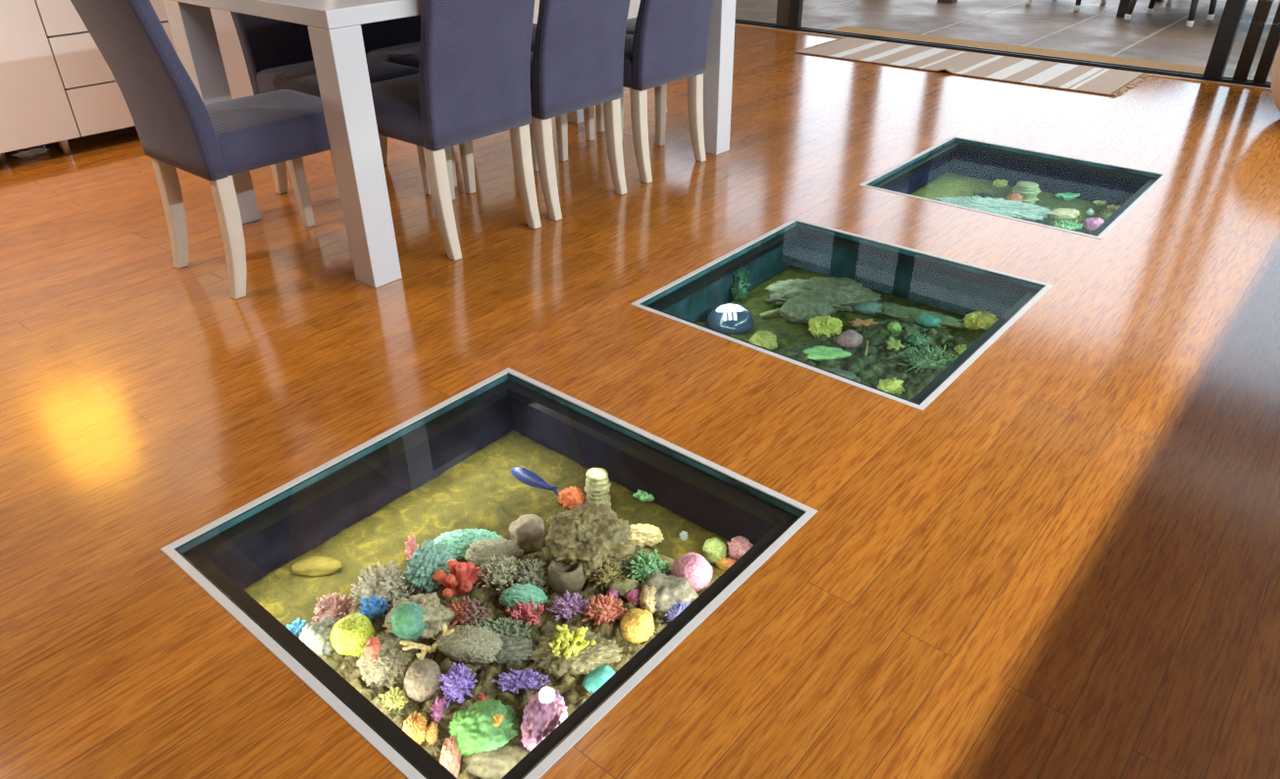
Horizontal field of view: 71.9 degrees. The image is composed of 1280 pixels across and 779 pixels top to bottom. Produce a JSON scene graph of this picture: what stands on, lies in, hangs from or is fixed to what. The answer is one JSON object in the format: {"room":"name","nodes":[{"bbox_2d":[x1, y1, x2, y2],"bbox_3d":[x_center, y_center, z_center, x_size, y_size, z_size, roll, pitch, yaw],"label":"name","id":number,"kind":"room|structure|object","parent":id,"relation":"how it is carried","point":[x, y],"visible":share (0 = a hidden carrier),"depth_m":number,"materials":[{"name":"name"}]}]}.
{"room":"dining room","nodes":[
{"label":"dining room","id":0,"kind":"room"},
{"bbox_2d":[532,0,640,23],"bbox_3d":[-2.608,-2.363,3.606,0.100,2.500,8.430,23,39,34],"label":"wall","id":1,"kind":"structure","parent":0,"point":[634,4],"depth_m":6.71,"materials":[{"name":"white paint"}]},
{"bbox_2d":[734,23,1271,90],"bbox_3d":[2.558,-1.858,5.108,6.470,0.026,0.035,23,39,34],"label":"trim","id":2,"kind":"structure","parent":1,"relation":"attached to","point":[1152,75],"depth_m":5.17,"materials":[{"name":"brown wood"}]},
{"bbox_2d":[0,16,1279,778],"bbox_3d":[-0.121,-0.182,2.406,6.470,0.020,8.320,23,39,34],"label":"floor","id":3,"kind":"structure","parent":0,"point":[1065,563],"depth_m":1.97,"materials":[{"name":"brown wood"}]},
{"bbox_2d":[10,146,49,157],"bbox_3d":[-2.593,-1.014,3.760,0.064,0.036,0.152,23,39,34],"label":"plastic bag","id":4,"kind":"object","parent":3,"relation":"on","point":[30,151],"visible":0.99,"depth_m":3.74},
{"bbox_2d":[0,0,254,164],"bbox_3d":[-2.439,-1.456,3.854,0.442,0.690,2.768,23,39,34],"label":"sideboard","id":5,"kind":"object","parent":3,"relation":"on","point":[56,84],"visible":0.41,"depth_m":3.63,"materials":[{"name":"white laminate"}]},
{"bbox_2d":[70,0,330,299],"bbox_3d":[-1.183,-0.820,2.496,0.401,0.994,0.628,23,39,34],"label":"dining chair","id":6,"kind":"object","parent":3,"relation":"on","point":[214,142],"visible":0.86,"depth_m":2.41,"materials":[{"name":"fabric"}]},
{"bbox_2d":[230,11,430,194],"bbox_3d":[-1.109,-1.179,3.084,0.628,0.994,0.401,23,39,34],"label":"dining chair","id":7,"kind":"object","parent":3,"relation":"on","point":[278,54],"visible":0.21,"depth_m":3.06,"materials":[{"name":"fabric"}]},
{"bbox_2d":[359,14,513,186],"bbox_3d":[-0.820,-1.360,3.377,0.628,0.994,0.401,23,39,34],"label":"dining chair","id":8,"kind":"object","parent":3,"relation":"on","point":[396,40],"visible":0.09,"depth_m":3.37,"materials":[{"name":"fabric"}]},
{"bbox_2d":[162,0,735,288],"bbox_3d":[-0.544,-1.127,3.219,0.900,0.755,1.792,23,39,34],"label":"dining table","id":9,"kind":"object","parent":3,"relation":"on","point":[334,30],"visible":0.69,"depth_m":2.49,"materials":[{"name":"white paint"}]},
{"bbox_2d":[370,0,541,260],"bbox_3d":[-0.606,-0.964,2.721,0.628,0.994,0.401,23,39,34],"label":"dining chair","id":10,"kind":"object","parent":3,"relation":"on","point":[472,81],"visible":0.85,"depth_m":2.61,"materials":[{"name":"fabric"}]},
{"bbox_2d":[160,367,817,778],"bbox_3d":[-0.268,0.364,1.719,0.912,0.240,0.901,23,39,34],"label":"aquarium","id":11,"kind":"object","parent":3,"relation":"in","point":[236,549],"visible":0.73,"depth_m":1.82,"materials":[{"name":"glass"}]},
{"bbox_2d":[243,429,738,638],"bbox_3d":[-0.267,0.426,1.757,0.860,0.034,0.849,23,39,34],"label":"sand","id":12,"kind":"object","parent":11,"relation":"in","point":[481,490],"visible":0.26,"depth_m":1.97,"materials":[{"name":"sand"}]},
{"bbox_2d":[286,617,307,635],"bbox_3d":[-0.657,0.454,1.679,0.048,0.031,0.044,-21,37,-30],"label":"branching coral","id":13,"kind":"object","parent":12,"relation":"on","point":[295,627],"visible":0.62,"depth_m":1.67},
{"bbox_2d":[290,556,342,576],"bbox_3d":[-0.668,0.365,1.823,0.108,0.030,0.050,0,31,0],"label":"flat stone","id":14,"kind":"object","parent":12,"relation":"on","point":[311,566],"visible":1,"depth_m":1.81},
{"bbox_2d":[311,591,359,620],"bbox_3d":[-0.578,0.419,1.692,0.100,0.058,0.088,-15,34,-23],"label":"coral","id":15,"kind":"object","parent":12,"relation":"on","point":[334,606],"visible":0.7,"depth_m":1.68},
{"bbox_2d":[404,535,418,560],"bbox_3d":[-0.480,0.332,1.851,0.031,0.056,0.049,0,31,0],"label":"coral","id":16,"kind":"object","parent":12,"relation":"on","point":[411,545],"visible":0.8,"depth_m":1.84},
{"bbox_2d":[433,528,503,559],"bbox_3d":[-0.360,0.323,1.863,0.164,0.059,0.072,-3,31,-5],"label":"coral","id":17,"kind":"object","parent":12,"relation":"on","point":[458,541],"visible":0.49,"depth_m":1.84},
{"bbox_2d":[320,546,718,778],"bbox_3d":[-0.215,0.427,1.660,0.672,0.131,0.790,23,39,34],"label":"reef","id":18,"kind":"object","parent":12,"relation":"on","point":[574,693],"visible":0.15,"depth_m":1.52,"materials":[{"name":"stone"}]},
{"bbox_2d":[299,615,337,657],"bbox_3d":[-0.563,0.439,1.563,0.082,0.055,0.089,0,31,0],"label":"rock","id":19,"kind":"object","parent":18,"relation":"on","point":[316,636],"visible":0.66,"depth_m":1.54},
{"bbox_2d":[329,613,375,657],"bbox_3d":[-0.504,0.431,1.551,0.087,0.063,0.075,22,38,32],"label":"brain coral","id":20,"kind":"object","parent":18,"relation":"on","point":[349,636],"visible":0.87,"depth_m":1.53},
{"bbox_2d":[358,595,388,621],"bbox_3d":[-0.490,0.399,1.615,0.056,0.046,0.051,5,32,9],"label":"branching coral","id":21,"kind":"object","parent":18,"relation":"on","point":[374,609],"visible":0.93,"depth_m":1.60},
{"bbox_2d":[350,560,414,605],"bbox_3d":[-0.484,0.363,1.665,0.121,0.077,0.103,14,34,23],"label":"coral","id":22,"kind":"object","parent":18,"relation":"on","point":[388,586],"visible":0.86,"depth_m":1.65},
{"bbox_2d":[356,627,419,688],"bbox_3d":[-0.433,0.462,1.515,0.102,0.063,0.112,14,34,23],"label":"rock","id":23,"kind":"object","parent":18,"relation":"on","point":[390,666],"visible":0.71,"depth_m":1.49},
{"bbox_2d":[363,635,380,660],"bbox_3d":[-0.455,0.445,1.503,0.030,0.055,0.035,10,33,16],"label":"coral","id":24,"kind":"object","parent":23,"relation":"on","point":[373,645],"visible":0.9,"depth_m":1.49,"materials":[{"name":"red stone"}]},
{"bbox_2d":[378,686,409,711],"bbox_3d":[-0.400,0.500,1.437,0.050,0.031,0.047,0,31,0],"label":"coral","id":25,"kind":"object","parent":18,"relation":"on","point":[394,698],"visible":1,"depth_m":1.43},
{"bbox_2d":[402,710,427,744],"bbox_3d":[-0.354,0.533,1.387,0.042,0.042,0.054,-8,32,-12],"label":"coral","id":26,"kind":"object","parent":18,"relation":"on","point":[414,726],"visible":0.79,"depth_m":1.38},
{"bbox_2d":[382,591,456,641],"bbox_3d":[-0.394,0.403,1.571,0.129,0.065,0.101,0,31,0],"label":"rock","id":27,"kind":"object","parent":18,"relation":"on","point":[435,614],"visible":0.63,"depth_m":1.55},
{"bbox_2d":[391,601,426,640],"bbox_3d":[-0.402,0.401,1.537,0.061,0.069,0.064,0,31,0],"label":"brain coral","id":28,"kind":"object","parent":27,"relation":"on","point":[406,624],"visible":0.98,"depth_m":1.52,"materials":[{"name":"green plant"}]},
{"bbox_2d":[403,658,441,701],"bbox_3d":[-0.360,0.480,1.462,0.062,0.054,0.075,0,31,0],"label":"rock","id":29,"kind":"object","parent":18,"relation":"on","point":[421,681],"visible":1,"depth_m":1.44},
{"bbox_2d":[399,622,454,660],"bbox_3d":[-0.356,0.439,1.496,0.092,0.048,0.054,-12,33,-17],"label":"coral","id":30,"kind":"object","parent":18,"relation":"on","point":[425,648],"visible":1,"depth_m":1.51},
{"bbox_2d":[404,539,454,592],"bbox_3d":[-0.405,0.335,1.702,0.092,0.076,0.128,0,31,0],"label":"coral","id":31,"kind":"object","parent":18,"relation":"on","point":[426,560],"visible":0.88,"depth_m":1.67},
{"bbox_2d":[424,720,438,745],"bbox_3d":[-0.329,0.541,1.393,0.020,0.028,0.036,0,31,0],"label":"coral","id":32,"kind":"object","parent":18,"relation":"on","point":[432,733],"visible":1,"depth_m":1.39},
{"bbox_2d":[430,695,447,722],"bbox_3d":[-0.327,0.512,1.419,0.028,0.034,0.051,0,31,0],"label":"coral","id":33,"kind":"object","parent":18,"relation":"on","point":[437,708],"visible":1,"depth_m":1.41},
{"bbox_2d":[439,734,462,778],"bbox_3d":[-0.291,0.565,1.360,0.036,0.053,0.080,0,31,0],"label":"coral","id":34,"kind":"object","parent":18,"relation":"on","point":[450,757],"visible":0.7,"depth_m":1.34,"materials":[{"name":"ceramic"}]},
{"bbox_2d":[437,662,477,708],"bbox_3d":[-0.302,0.481,1.457,0.065,0.046,0.073,-17,35,-24],"label":"branching coral","id":35,"kind":"object","parent":18,"relation":"on","point":[457,681],"visible":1,"depth_m":1.45},
{"bbox_2d":[432,559,484,598],"bbox_3d":[-0.344,0.356,1.654,0.083,0.072,0.092,9,33,15],"label":"coral","id":36,"kind":"object","parent":18,"relation":"on","point":[461,579],"visible":1,"depth_m":1.64},
{"bbox_2d":[446,595,491,626],"bbox_3d":[-0.314,0.399,1.594,0.087,0.046,0.063,1,31,3],"label":"coral","id":37,"kind":"object","parent":18,"relation":"on","point":[469,610],"visible":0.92,"depth_m":1.59},
{"bbox_2d":[435,623,503,663],"bbox_3d":[-0.289,0.437,1.522,0.126,0.051,0.074,7,32,12],"label":"coral","id":38,"kind":"object","parent":18,"relation":"on","point":[472,643],"visible":0.98,"depth_m":1.50,"materials":[{"name":"grey stone"}]},
{"bbox_2d":[463,537,523,566],"bbox_3d":[-0.300,0.338,1.816,0.122,0.055,0.076,0,31,0],"label":"coral","id":39,"kind":"object","parent":18,"relation":"on","point":[480,550],"visible":0.66,"depth_m":1.80},
{"bbox_2d":[461,732,529,778],"bbox_3d":[-0.207,0.567,1.360,0.136,0.048,0.079,0,31,0],"label":"rock","id":40,"kind":"object","parent":18,"relation":"on","point":[493,763],"visible":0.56,"depth_m":1.34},
{"bbox_2d":[449,698,520,757],"bbox_3d":[-0.244,0.532,1.388,0.114,0.076,0.100,0,31,0],"label":"coral","id":41,"kind":"object","parent":40,"relation":"on","point":[473,727],"visible":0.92,"depth_m":1.37,"materials":[{"name":"green plant"}]},
{"bbox_2d":[476,554,521,590],"bbox_3d":[-0.266,0.345,1.678,0.089,0.058,0.080,12,33,19],"label":"coral","id":42,"kind":"object","parent":18,"relation":"on","point":[501,570],"visible":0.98,"depth_m":1.67},
{"bbox_2d":[492,634,539,664],"bbox_3d":[-0.228,0.446,1.523,0.120,0.038,0.062,0,31,0],"label":"rock","id":43,"kind":"object","parent":18,"relation":"on","point":[514,648],"visible":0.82,"depth_m":1.51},
{"bbox_2d":[471,615,531,638],"bbox_3d":[-0.246,0.423,1.554,0.113,0.044,0.062,4,32,8],"label":"coral","id":44,"kind":"object","parent":43,"relation":"on","point":[501,626],"visible":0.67,"depth_m":1.55},
{"bbox_2d":[490,667,550,693],"bbox_3d":[-0.201,0.482,1.473,0.102,0.036,0.048,0,31,0],"label":"branching coral","id":45,"kind":"object","parent":18,"relation":"on","point":[514,680],"visible":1,"depth_m":1.47},
{"bbox_2d":[498,583,547,610],"bbox_3d":[-0.217,0.385,1.640,0.092,0.043,0.053,0,31,0],"label":"coral","id":46,"kind":"object","parent":18,"relation":"on","point":[522,593],"visible":0.83,"depth_m":1.63},
{"bbox_2d":[504,598,544,627],"bbox_3d":[-0.211,0.405,1.584,0.068,0.049,0.060,11,33,18],"label":"branching coral","id":47,"kind":"object","parent":18,"relation":"on","point":[526,612],"visible":0.98,"depth_m":1.58},
{"bbox_2d":[508,558,550,592],"bbox_3d":[-0.208,0.352,1.683,0.096,0.055,0.075,-8,32,-12],"label":"coral","id":48,"kind":"object","parent":18,"relation":"on","point":[536,574],"visible":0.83,"depth_m":1.68},
{"bbox_2d":[520,684,567,751],"bbox_3d":[-0.148,0.512,1.375,0.075,0.078,0.126,0,31,0],"label":"coral","id":49,"kind":"object","parent":18,"relation":"on","point":[546,709],"visible":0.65,"depth_m":1.35},
{"bbox_2d":[547,557,586,595],"bbox_3d":[-0.139,0.353,1.682,0.075,0.061,0.075,0,31,0],"label":"pot","id":50,"kind":"object","parent":18,"relation":"on","point":[563,576],"visible":0.9,"depth_m":1.66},
{"bbox_2d":[545,589,589,620],"bbox_3d":[-0.131,0.395,1.611,0.085,0.044,0.061,0,31,0],"label":"coral","id":51,"kind":"object","parent":18,"relation":"on","point":[567,606],"visible":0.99,"depth_m":1.60},
{"bbox_2d":[528,624,622,679],"bbox_3d":[-0.114,0.450,1.517,0.160,0.060,0.101,-9,32,-13],"label":"rock","id":52,"kind":"object","parent":18,"relation":"on","point":[604,650],"visible":0.8,"depth_m":1.50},
{"bbox_2d":[546,623,595,658],"bbox_3d":[-0.117,0.431,1.501,0.084,0.054,0.060,3,31,5],"label":"branching coral","id":53,"kind":"object","parent":52,"relation":"on","point":[564,636],"visible":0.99,"depth_m":1.49},
{"bbox_2d":[541,500,635,575],"bbox_3d":[-0.104,0.292,1.734,0.192,0.091,0.174,-19,36,-27],"label":"coral","id":54,"kind":"object","parent":18,"relation":"on","point":[592,534],"visible":0.95,"depth_m":1.70},
{"bbox_2d":[581,665,614,692],"bbox_3d":[-0.065,0.486,1.476,0.065,0.023,0.055,0,31,0],"label":"flat rock","id":55,"kind":"object","parent":18,"relation":"on","point":[592,681],"visible":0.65,"depth_m":1.47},
{"bbox_2d":[581,592,627,627],"bbox_3d":[-0.062,0.392,1.590,0.073,0.053,0.071,15,35,24],"label":"coral","id":56,"kind":"object","parent":18,"relation":"on","point":[604,609],"visible":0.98,"depth_m":1.58},
{"bbox_2d":[586,559,625,589],"bbox_3d":[-0.066,0.349,1.685,0.076,0.051,0.063,-2,31,-2],"label":"coral","id":57,"kind":"object","parent":18,"relation":"on","point":[607,574],"visible":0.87,"depth_m":1.67,"materials":[{"name":"stone"}]},
{"bbox_2d":[609,578,641,598],"bbox_3d":[-0.024,0.375,1.662,0.068,0.036,0.043,0,31,0],"label":"rock","id":58,"kind":"object","parent":18,"relation":"on","point":[623,587],"visible":0.73,"depth_m":1.65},
{"bbox_2d":[625,588,641,605],"bbox_3d":[-0.011,0.385,1.637,0.031,0.030,0.032,0,31,0],"label":"coral","id":59,"kind":"object","parent":18,"relation":"on","point":[633,595],"visible":0.88,"depth_m":1.63},
{"bbox_2d":[619,608,655,643],"bbox_3d":[-0.005,0.415,1.559,0.062,0.053,0.069,0,31,0],"label":"coral","id":60,"kind":"object","parent":18,"relation":"on","point":[637,625],"visible":1,"depth_m":1.54},
{"bbox_2d":[620,548,672,582],"bbox_3d":[0.008,0.337,1.702,0.084,0.053,0.083,-25,39,-34],"label":"coral","id":61,"kind":"object","parent":18,"relation":"on","point":[641,567],"visible":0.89,"depth_m":1.70},
{"bbox_2d":[640,571,698,614],"bbox_3d":[0.050,0.377,1.638,0.103,0.060,0.093,-17,35,-25],"label":"rock","id":62,"kind":"object","parent":18,"relation":"on","point":[666,587],"visible":0.8,"depth_m":1.62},
{"bbox_2d":[638,584,657,613],"bbox_3d":[0.016,0.385,1.625,0.040,0.043,0.061,0,31,0],"label":"coral","id":63,"kind":"object","parent":62,"relation":"on","point":[646,598],"visible":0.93,"depth_m":1.61},
{"bbox_2d":[664,595,691,621],"bbox_3d":[0.071,0.403,1.603,0.056,0.043,0.078,-2,31,-3],"label":"coral","id":64,"kind":"object","parent":18,"relation":"on","point":[676,609],"visible":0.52,"depth_m":1.60,"materials":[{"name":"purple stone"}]},
{"bbox_2d":[672,552,713,591],"bbox_3d":[0.101,0.345,1.685,0.077,0.065,0.081,0,31,0],"label":"coral","id":65,"kind":"object","parent":18,"relation":"on","point":[694,567],"visible":0.77,"depth_m":1.66},
{"bbox_2d":[508,513,544,553],"bbox_3d":[-0.243,0.305,1.887,0.077,0.064,0.096,0,31,0],"label":"stone","id":66,"kind":"object","parent":12,"relation":"on","point":[528,531],"visible":0.93,"depth_m":1.86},
{"bbox_2d":[558,485,585,509],"bbox_3d":[-0.154,0.243,2.001,0.064,0.046,0.056,0,31,0],"label":"coral","id":67,"kind":"object","parent":12,"relation":"on","point":[570,497],"visible":0.96,"depth_m":1.99},
{"bbox_2d":[584,467,611,505],"bbox_3d":[-0.095,0.220,1.988,0.062,0.093,0.063,0,31,0],"label":"coral","id":68,"kind":"object","parent":12,"relation":"on","point":[597,483],"visible":0.93,"depth_m":1.97},
{"bbox_2d":[632,489,654,502],"bbox_3d":[0.014,0.245,2.014,0.060,0.024,0.036,0,31,0],"label":"coral","id":69,"kind":"object","parent":12,"relation":"on","point":[642,495],"visible":0.84,"depth_m":2.00},
{"bbox_2d":[627,522,664,547],"bbox_3d":[-0.002,0.311,1.879,0.109,0.046,0.061,0,31,0],"label":"coral","id":70,"kind":"object","parent":12,"relation":"on","point":[644,535],"visible":0.59,"depth_m":1.86},
{"bbox_2d":[702,537,726,563],"bbox_3d":[0.156,0.335,1.844,0.051,0.051,0.066,0,31,0],"label":"coral","id":71,"kind":"object","parent":12,"relation":"on","point":[714,549],"visible":0.94,"depth_m":1.82},
{"bbox_2d":[715,557,735,569],"bbox_3d":[0.180,0.360,1.824,0.050,0.028,0.031,0,31,0],"label":"coral","id":72,"kind":"object","parent":12,"relation":"on","point":[725,563],"visible":0.69,"depth_m":1.82},
{"bbox_2d":[726,535,753,559],"bbox_3d":[0.213,0.332,1.850,0.059,0.048,0.052,0,31,0],"label":"coral","id":73,"kind":"object","parent":12,"relation":"on","point":[739,545],"visible":0.81,"depth_m":1.84},
{"bbox_2d":[511,466,559,496],"bbox_3d":[-0.238,0.204,1.997,0.143,0.044,0.026,19,37,29],"label":"fish","id":74,"kind":"object","parent":11,"relation":"in","point":[524,475],"visible":1,"depth_m":1.99},
{"bbox_2d":[459,0,630,220],"bbox_3d":[-0.318,-1.143,3.011,0.628,0.994,0.401,23,39,34],"label":"dining chair","id":75,"kind":"object","parent":3,"relation":"on","point":[577,58],"visible":0.81,"depth_m":2.92,"materials":[{"name":"fabric"}]},
{"bbox_2d":[530,23,594,140],"bbox_3d":[-0.545,-1.548,3.680,0.628,0.994,0.401,23,39,34],"label":"dining chair","id":76,"kind":"object","parent":3,"relation":"on","point":[588,113],"visible":0.09,"depth_m":3.84,"materials":[{"name":"beige paint"}]},
{"bbox_2d":[595,17,666,146],"bbox_3d":[0.126,-1.650,3.837,0.401,0.994,0.628,23,39,34],"label":"dining chair","id":77,"kind":"object","parent":3,"relation":"on","point":[660,92],"visible":0.2,"depth_m":3.76,"materials":[{"name":"beige paint"}]},
{"bbox_2d":[555,0,714,183],"bbox_3d":[-0.001,-1.351,3.348,0.628,0.994,0.401,23,39,34],"label":"dining chair","id":78,"kind":"object","parent":3,"relation":"on","point":[668,44],"visible":0.76,"depth_m":3.27,"materials":[{"name":"fabric"}]},
{"bbox_2d":[630,218,1053,410],"bbox_3d":[0.587,-0.173,2.580,0.912,0.232,0.911,23,39,34],"label":"aquarium","id":79,"kind":"object","parent":3,"relation":"in","point":[960,287],"visible":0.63,"depth_m":2.77,"materials":[{"name":"glass"}]},
{"bbox_2d":[693,264,986,352],"bbox_3d":[0.588,-0.115,2.615,0.860,0.033,0.859,23,39,34],"label":"aquarium bottom","id":80,"kind":"object","parent":79,"relation":"in","point":[787,332],"visible":0.1,"depth_m":2.78,"materials":[{"name":"sand"}]},
{"bbox_2d":[705,302,754,334],"bbox_3d":[0.279,-0.232,2.731,0.153,0.064,0.153,0,31,0],"label":"rock","id":81,"kind":"object","parent":80,"relation":"on","point":[728,318],"visible":1,"depth_m":2.69,"materials":[{"name":"stone"}]},
{"bbox_2d":[730,264,751,303],"bbox_3d":[0.323,-0.364,2.897,0.089,0.131,0.194,0,31,0],"label":"plant","id":82,"kind":"object","parent":80,"relation":"on","point":[739,290],"visible":0.66,"depth_m":2.86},
{"bbox_2d":[748,330,777,350],"bbox_3d":[0.364,-0.145,2.604,0.084,0.058,0.079,0,31,0],"label":"coral","id":83,"kind":"object","parent":80,"relation":"on","point":[767,339],"visible":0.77,"depth_m":2.58},
{"bbox_2d":[778,295,833,323],"bbox_3d":[0.518,-0.252,2.753,0.176,0.082,0.124,0,31,0],"label":"boulder","id":84,"kind":"object","parent":80,"relation":"on","point":[797,309],"visible":0.88,"depth_m":2.71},
{"bbox_2d":[764,276,881,312],"bbox_3d":[0.586,-0.304,2.836,0.378,0.083,0.204,0,31,0],"label":"arch","id":85,"kind":"object","parent":80,"relation":"on","point":[842,293],"visible":0.8,"depth_m":2.81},
{"bbox_2d":[808,314,842,337],"bbox_3d":[0.559,-0.194,2.658,0.105,0.068,0.070,0,31,0],"label":"coral","id":86,"kind":"object","parent":80,"relation":"on","point":[823,326],"visible":0.99,"depth_m":2.64},
{"bbox_2d":[851,302,883,315],"bbox_3d":[0.733,-0.255,2.793,0.149,0.040,0.056,8,32,13],"label":"flat rock","id":87,"kind":"object","parent":80,"relation":"on","point":[866,308],"visible":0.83,"depth_m":2.78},
{"bbox_2d":[775,318,973,400],"bbox_3d":[0.576,-0.103,2.553,0.800,0.078,0.753,23,39,34],"label":"reef","id":88,"kind":"object","parent":80,"relation":"on","point":[880,362],"visible":0.26,"depth_m":2.52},
{"bbox_2d":[803,345,851,360],"bbox_3d":[0.528,-0.098,2.494,0.132,0.026,0.084,0,31,0],"label":"coral","id":89,"kind":"object","parent":88,"relation":"on","point":[818,352],"visible":1,"depth_m":2.48},
{"bbox_2d":[823,367,860,382],"bbox_3d":[0.543,-0.039,2.398,0.118,0.030,0.050,16,35,25],"label":"rock","id":90,"kind":"object","parent":88,"relation":"on","point":[846,374],"visible":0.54,"depth_m":2.38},
{"bbox_2d":[836,329,863,348],"bbox_3d":[0.606,-0.147,2.546,0.065,0.056,0.064,23,38,33],"label":"coral","id":91,"kind":"object","parent":88,"relation":"on","point":[849,338],"visible":1,"depth_m":2.53},
{"bbox_2d":[848,317,878,328],"bbox_3d":[0.680,-0.199,2.686,0.089,0.023,0.045,0,31,0],"label":"coral","id":92,"kind":"object","parent":88,"relation":"on","point":[857,323],"visible":1,"depth_m":2.67},
{"bbox_2d":[876,377,905,394],"bbox_3d":[0.665,-0.010,2.336,0.075,0.042,0.045,0,31,0],"label":"coral","id":93,"kind":"object","parent":88,"relation":"on","point":[894,385],"visible":0.84,"depth_m":2.33},
{"bbox_2d":[885,336,904,351],"bbox_3d":[0.731,-0.127,2.540,0.052,0.022,0.074,0,31,0],"label":"coral","id":94,"kind":"object","parent":88,"relation":"on","point":[893,344],"visible":1,"depth_m":2.53},
{"bbox_2d":[903,332,928,347],"bbox_3d":[0.802,-0.146,2.559,0.069,0.041,0.061,0,31,0],"label":"coral","id":95,"kind":"object","parent":88,"relation":"on","point":[915,339],"visible":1,"depth_m":2.55},
{"bbox_2d":[897,345,956,372],"bbox_3d":[0.796,-0.087,2.441,0.170,0.067,0.110,-8,32,-12],"label":"coral","id":96,"kind":"object","parent":88,"relation":"on","point":[923,359],"visible":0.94,"depth_m":2.42},
{"bbox_2d":[875,301,970,328],"bbox_3d":[0.849,-0.230,2.745,0.344,0.046,0.078,14,34,22],"label":"rock","id":97,"kind":"object","parent":80,"relation":"on","point":[889,311],"visible":0.82,"depth_m":2.73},
{"bbox_2d":[914,313,941,326],"bbox_3d":[0.880,-0.214,2.714,0.093,0.038,0.055,20,37,30],"label":"flat rock","id":98,"kind":"object","parent":80,"relation":"on","point":[926,320],"visible":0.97,"depth_m":2.69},
{"bbox_2d":[962,309,998,330],"bbox_3d":[1.041,-0.211,2.698,0.113,0.060,0.065,0,31,0],"label":"coral","id":99,"kind":"object","parent":80,"relation":"on","point":[976,320],"visible":0.92,"depth_m":2.68},
{"bbox_2d":[795,37,1151,96],"bbox_3d":[1.899,-1.935,5.210,1.930,0.022,0.640,23,39,34],"label":"rug","id":100,"kind":"object","parent":3,"relation":"on","point":[1082,78],"visible":1,"depth_m":5.13,"materials":[{"name":"fabric"}]},
{"bbox_2d":[859,135,1169,239],"bbox_3d":[1.440,-0.710,3.438,0.912,0.222,0.901,23,39,34],"label":"aquarium","id":101,"kind":"object","parent":3,"relation":"in","point":[1124,186],"visible":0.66,"depth_m":3.66,"materials":[{"name":"glass"}]},
{"bbox_2d":[909,171,1116,226],"bbox_3d":[1.440,-0.656,3.470,0.860,0.034,0.849,23,39,34],"label":"bed","id":102,"kind":"object","parent":101,"relation":"in","point":[950,184],"visible":0.21,"depth_m":3.73,"materials":[{"name":"sand"}]},
{"bbox_2d":[1012,180,1040,204],"bbox_3d":[1.592,-0.815,3.639,0.114,0.078,0.112,0,31,0],"label":"coral","id":103,"kind":"object","parent":102,"relation":"on","point":[1028,190],"visible":0.84,"depth_m":3.61,"materials":[{"name":"stone"}]},
{"bbox_2d":[1013,216,1094,234],"bbox_3d":[1.368,-0.631,3.386,0.860,0.080,0.627,23,39,34],"label":"rubble","id":104,"kind":"object","parent":102,"relation":"on","point":[1044,221],"visible":0.05,"depth_m":3.35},
{"bbox_2d":[935,195,1055,220],"bbox_3d":[1.367,-0.710,3.427,0.477,0.072,0.089,11,33,19],"label":"coral","id":105,"kind":"object","parent":104,"relation":"on","point":[1014,208],"visible":0.69,"depth_m":3.39},
{"bbox_2d":[1054,218,1082,230],"bbox_3d":[1.581,-0.609,3.273,0.124,0.049,0.054,0,31,0],"label":"coral","id":106,"kind":"object","parent":104,"relation":"on","point":[1069,225],"visible":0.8,"depth_m":3.26},
{"bbox_2d":[1082,216,1104,230],"bbox_3d":[1.696,-0.617,3.295,0.076,0.052,0.050,0,31,0],"label":"coral","id":107,"kind":"object","parent":104,"relation":"on","point":[1092,224],"visible":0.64,"depth_m":3.28},
{"bbox_2d":[1046,207,1079,219],"bbox_3d":[1.661,-0.689,3.466,0.136,0.046,0.047,0,31,0],"label":"coral","id":108,"kind":"object","parent":102,"relation":"on","point":[1060,213],"visible":0.88,"depth_m":3.45},
{"bbox_2d":[1271,45,1279,111],"bbox_3d":[3.211,-1.379,3.885,0.740,0.428,0.740,23,39,34],"label":"ottoman","id":109,"kind":"object","parent":3,"relation":"on","point":[1275,76],"visible":1,"depth_m":3.99,"materials":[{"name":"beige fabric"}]},
{"bbox_2d":[735,0,1279,82],"bbox_3d":[4.753,-4.407,9.357,12.000,0.081,10.160,23,39,34],"label":"floor","id":110,"kind":"structure","parent":0,"point":[1161,35],"depth_m":6.55,"materials":[{"name":"tile"}]},
{"bbox_2d":[829,25,1205,73],"bbox_3d":[2.293,-2.170,5.630,2.360,0.020,0.295,23,39,34],"label":"door mat","id":111,"kind":"object","parent":110,"relation":"on","point":[930,38],"visible":0.47,"depth_m":5.54,"materials":[{"name":"fabric"}]},
{"bbox_2d":[1116,0,1164,17],"bbox_3d":[4.503,-2.999,6.599,1.440,0.390,1.100,23,39,34],"label":"outdoor table","id":112,"kind":"object","parent":110,"relation":"on","point":[1123,6],"visible":0.58,"depth_m":6.68,"materials":[{"name":"wicker"}]},
{"bbox_2d":[1124,0,1217,27],"bbox_3d":[3.922,-2.969,6.433,0.530,0.520,0.560,-26,40,-35],"label":"wicker chair","id":113,"kind":"object","parent":110,"relation":"on","point":[1194,4],"visible":1,"depth_m":6.51,"materials":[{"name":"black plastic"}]},
{"bbox_3d":[2.594,-2.961,4.501,6.470,2.500,0.100,23,39,34],"label":"wall","id":114,"kind":"structure","parent":0,"visible":0},
{"bbox_2d":[734,0,1279,88],"bbox_3d":[2.271,-2.939,4.835,5.620,2.180,0.090,23,39,34],"label":"door","id":115,"kind":"structure","parent":114,"relation":"in","point":[789,12],"depth_m":4.71,"materials":[{"name":"brown metal"}]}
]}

